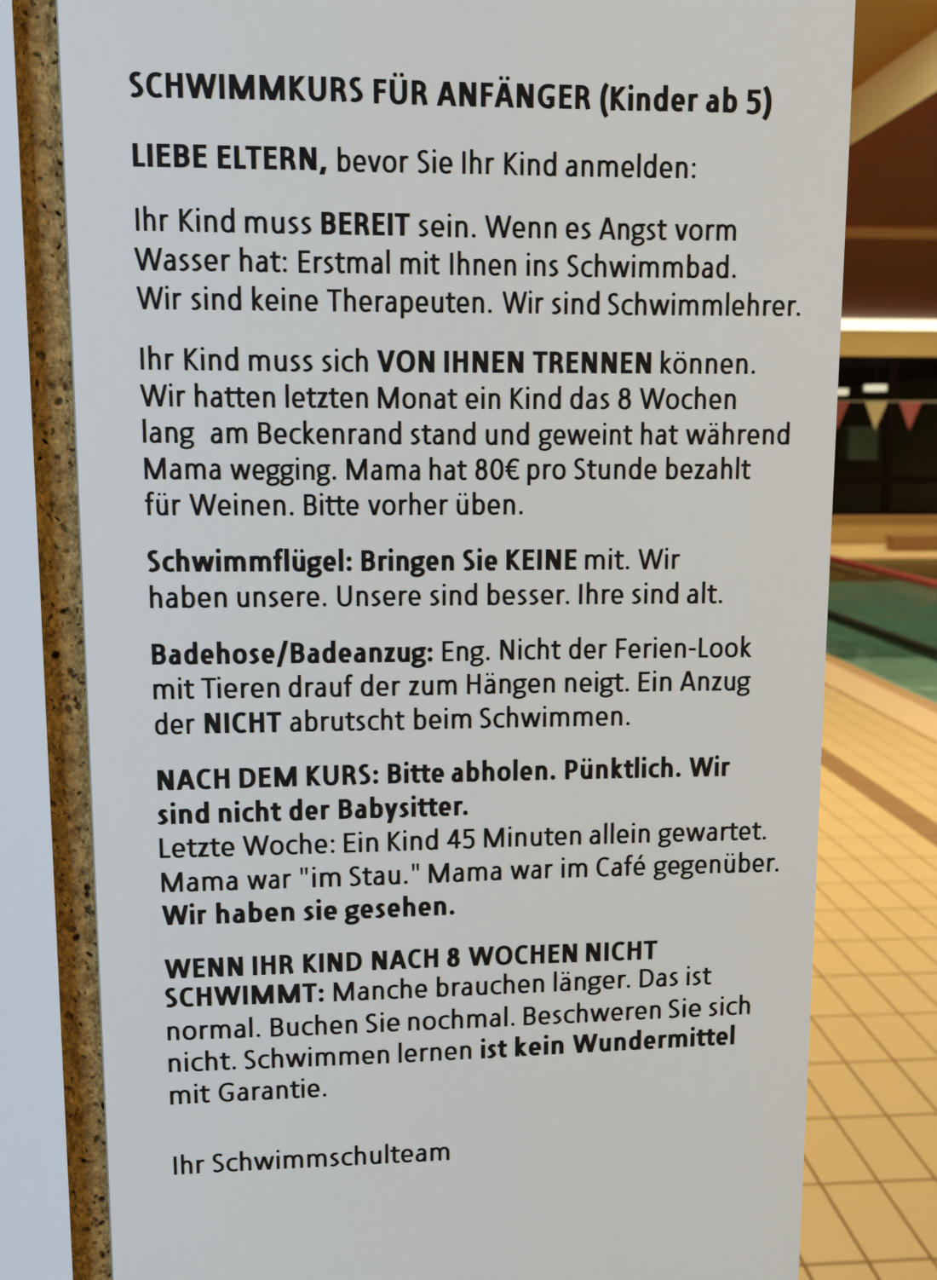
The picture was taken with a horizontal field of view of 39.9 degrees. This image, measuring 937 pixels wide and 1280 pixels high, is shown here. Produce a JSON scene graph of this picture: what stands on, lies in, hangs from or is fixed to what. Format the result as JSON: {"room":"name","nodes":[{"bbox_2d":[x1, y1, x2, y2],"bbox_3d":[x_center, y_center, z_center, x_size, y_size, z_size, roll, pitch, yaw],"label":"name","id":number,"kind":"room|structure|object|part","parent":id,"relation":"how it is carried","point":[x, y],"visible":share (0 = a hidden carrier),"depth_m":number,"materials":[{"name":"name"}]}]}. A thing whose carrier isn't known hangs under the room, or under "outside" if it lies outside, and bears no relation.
{"room":"indoor swimming pool","nodes":[
{"label":"indoor swimming pool","id":0,"kind":"room"},
{"bbox_2d":[798,544,936,1279],"bbox_3d":[4.955,0.515,7.295,19.000,0.300,23.450,-1,9,-4],"label":"floor","id":1,"kind":"structure","parent":0,"point":[869,1201],"depth_m":3.38,"materials":[{"name":"brown tile"}]},
{"bbox_2d":[824,660,936,743],"bbox_3d":[2.245,0.130,8.820,0.291,0.032,14.996,-1,9,-4],"label":"pool edge","id":2,"kind":"structure","parent":1,"relation":"on","point":[914,717],"depth_m":7.28,"materials":[{"name":"tile"}]},
{"bbox_2d":[825,652,936,713],"bbox_3d":[2.514,0.240,8.906,0.253,0.250,15.090,-1,9,-4],"label":"trim","id":3,"kind":"structure","parent":1,"relation":"on","point":[930,705],"depth_m":8.05,"materials":[{"name":"tile"}]},
{"bbox_2d":[826,581,936,703],"bbox_3d":[7.963,0.756,9.417,10.880,1.294,15.290,-1,9,-4],"label":"swimming pool","id":4,"kind":"object","parent":1,"relation":"in","point":[917,674],"depth_m":16.68,"materials":[{"name":"liquid"}]},
{"bbox_2d":[828,561,936,645],"bbox_3d":[7.964,0.106,9.317,10.680,0.009,15.090,-1,9,-4],"label":"pool water","id":5,"kind":"object","parent":4,"relation":"in","point":[881,582],"visible":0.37,"depth_m":13.73,"materials":[{"name":"green liquid"}]},
{"bbox_2d":[827,608,936,662],"bbox_3d":[3.228,0.097,8.941,0.091,0.096,15.090,-1,9,-4],"label":"lane rope","id":6,"kind":"object","parent":5,"relation":"on","point":[916,647],"visible":0.36,"depth_m":9.72,"materials":[{"name":"black"}]},
{"bbox_2d":[830,554,936,589],"bbox_3d":[5.152,0.078,9.090,0.091,0.096,15.090,-1,9,-4],"label":"lane rope","id":7,"kind":"object","parent":5,"relation":"on","point":[919,580],"visible":0.98,"depth_m":14.48,"materials":[{"name":"red"}]},
{"bbox_2d":[885,535,936,551],"bbox_3d":[6.497,-1.338,17.811,1.420,0.200,0.335,-1,9,-4],"label":"bench","id":8,"kind":"object","parent":1,"relation":"on","point":[895,543],"visible":1,"depth_m":17.67,"materials":[{"name":"orange wood"}]},
{"bbox_3d":[5.829,-1.317,17.764,0.040,0.170,0.300,-1,9,-4],"label":"leg","id":9,"kind":"part","parent":8,"relation":"part of","materials":[{"name":"orange wood"}]},
{"bbox_3d":[-0.157,-0.390,0.549,0.516,3.506,0.318,-1,9,-6],"label":"pillar","id":10,"kind":"structure","parent":1,"relation":"on","visible":0},
{"bbox_2d":[11,0,111,1279],"bbox_3d":[-0.133,0.063,0.448,0.510,0.700,0.021,-1,9,-6],"label":"cork board","id":11,"kind":"object","parent":10,"relation":"attached to","point":[34,21],"visible":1,"depth_m":0.43,"materials":[{"name":"brown wood"}]},
{"bbox_2d":[0,0,73,1279],"bbox_3d":[-0.244,0.024,0.418,0.209,0.525,0.002,-1,9,-5],"label":"blank sheet","id":12,"kind":"object","parent":11,"relation":"attached to","point":[36,1242],"visible":1,"depth_m":0.43,"materials":[{"name":"white paper"}]},
{"bbox_2d":[55,0,855,1279],"bbox_3d":[-0.001,0.018,0.444,0.255,0.531,0.002,-1,9,-6],"label":"printed notice","id":13,"kind":"object","parent":11,"relation":"attached to","point":[455,383],"visible":1,"depth_m":0.44,"materials":[{"name":"white paper"}]},
{"bbox_2d":[830,330,936,544],"bbox_3d":[4.036,-3.095,18.669,19.000,4.006,0.200,-1,9,-4],"label":"wall","id":14,"kind":"structure","parent":0,"point":[844,531],"depth_m":18.62,"materials":[{"name":"beige tile"}]},
{"bbox_2d":[841,318,936,331],"bbox_3d":[7.441,-4.514,18.558,12.000,0.154,0.115,-1,9,-4],"label":"lamp","id":15,"kind":"object","parent":14,"relation":"attached to","point":[846,324],"visible":0.26,"depth_m":18.39,"materials":[{"name":"white plastic"}]},
{"bbox_2d":[841,318,906,330],"bbox_3d":[5.049,-4.487,18.345,2.398,0.149,0.060,-1,9,-4],"label":"diffuser","id":16,"kind":"object","parent":15,"relation":"attached to","point":[846,324],"depth_m":18.37,"materials":[{"name":"white plastic"}]},
{"bbox_2d":[905,319,936,330],"bbox_3d":[7.442,-4.511,18.530,2.398,0.149,0.060,-1,9,-4],"label":"diffuser","id":17,"kind":"object","parent":15,"relation":"attached to","point":[911,325],"depth_m":18.43,"materials":[{"name":"white plastic"}]},
{"bbox_2d":[841,91,936,319],"bbox_3d":[8.394,-3.012,7.029,12.115,0.350,23.450,-1,9,-4],"label":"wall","id":18,"kind":"structure","parent":14,"relation":"attached to","point":[892,173],"depth_m":10.00,"materials":[{"name":"brown wood"}]},
{"bbox_2d":[832,356,936,518],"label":"window","id":19,"kind":"structure","parent":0,"point":[915,448],"depth_m":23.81,"materials":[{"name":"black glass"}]},
{"bbox_2d":[837,386,849,395],"bbox_3d":[6.320,-4.442,22.145,0.420,0.470,0.420,-1,9,-4],"label":"ceiling lamp","id":20,"kind":"object","parent":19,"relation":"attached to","point":[842,391],"visible":0.38,"depth_m":21.99,"materials":[{"name":"white plastic"}]},
{"bbox_2d":[839,426,879,460],"bbox_3d":[7.123,-3.586,23.534,0.560,0.600,0.437,-1,9,-4],"label":"upper cabinet","id":21,"kind":"object","parent":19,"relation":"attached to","point":[856,442],"visible":1,"depth_m":23.33,"materials":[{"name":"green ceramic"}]},
{"bbox_3d":[7.000,-3.553,23.317,0.260,0.580,0.020,-1,9,-4],"label":"door","id":22,"kind":"part","parent":21,"relation":"part of","materials":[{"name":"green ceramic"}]},
{"bbox_3d":[7.279,-3.556,23.339,0.260,0.580,0.020,-1,9,-4],"label":"door","id":23,"kind":"part","parent":21,"relation":"part of","materials":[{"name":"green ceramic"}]},
{"bbox_2d":[864,367,887,391],"bbox_3d":[7.018,-4.484,22.194,0.420,0.400,0.420,-1,9,-4],"label":"ceiling lamp","id":24,"kind":"object","parent":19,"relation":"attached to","point":[868,387],"visible":0.88,"depth_m":22.06,"materials":[{"name":"white plastic"}]},
{"bbox_2d":[864,384,887,391],"bbox_3d":[7.018,-4.336,22.217,0.400,0.100,0.400,-1,9,-4],"label":"diffuser","id":25,"kind":"object","parent":24,"relation":"attached to","point":[867,387],"depth_m":22.05,"materials":[{"name":"white plastic"}]},
{"bbox_2d":[837,400,936,402],"bbox_3d":[7.722,-1.479,13.069,11.190,1.928,0.140,-1,9,-4],"label":"string","id":26,"kind":"object","parent":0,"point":[838,400],"visible":0.02,"depth_m":12.65,"materials":[{"name":"beige fabric"}]},
{"bbox_2d":[836,401,849,429],"bbox_3d":[3.611,-2.194,12.635,0.224,0.270,0.008,-1,9,-4],"label":"pennant","id":27,"kind":"object","parent":26,"relation":"hanging from","point":[842,406],"visible":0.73,"depth_m":12.62,"materials":[{"name":"red fabric"}]},
{"bbox_2d":[865,402,887,429],"bbox_3d":[3.994,-2.198,12.664,0.224,0.270,0.008,-1,9,-4],"label":"pennant","id":28,"kind":"object","parent":26,"relation":"hanging from","point":[875,409],"visible":1,"depth_m":12.65,"materials":[{"name":"beige fabric"}]},
{"bbox_2d":[899,402,922,429],"bbox_3d":[4.338,-2.201,12.691,0.224,0.270,0.008,-1,9,-4],"label":"pennant","id":29,"kind":"object","parent":26,"relation":"hanging from","point":[910,410],"visible":1,"depth_m":12.68,"materials":[{"name":"red fabric"}]},
{"bbox_2d":[852,0,936,91],"bbox_3d":[-1.081,-3.113,6.263,6.877,0.150,23.450,-1,9,-4],"label":"ceiling","id":30,"kind":"structure","parent":0,"point":[885,30],"depth_m":6.48,"materials":[{"name":"brown wood"}]},
{"bbox_2d":[849,29,936,144],"bbox_3d":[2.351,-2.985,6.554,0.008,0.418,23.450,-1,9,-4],"label":"ceiling beam","id":31,"kind":"structure","parent":30,"relation":"attached to","point":[912,77],"depth_m":6.99,"materials":[{"name":"beige wood"}]},
{"bbox_2d":[845,224,936,239],"bbox_3d":[8.075,-3.438,11.083,12.115,0.030,0.500,-1,9,-4],"label":"trim","id":32,"kind":"structure","parent":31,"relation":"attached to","point":[873,231],"depth_m":10.62,"materials":[{"name":"brown wood"}]}
]}

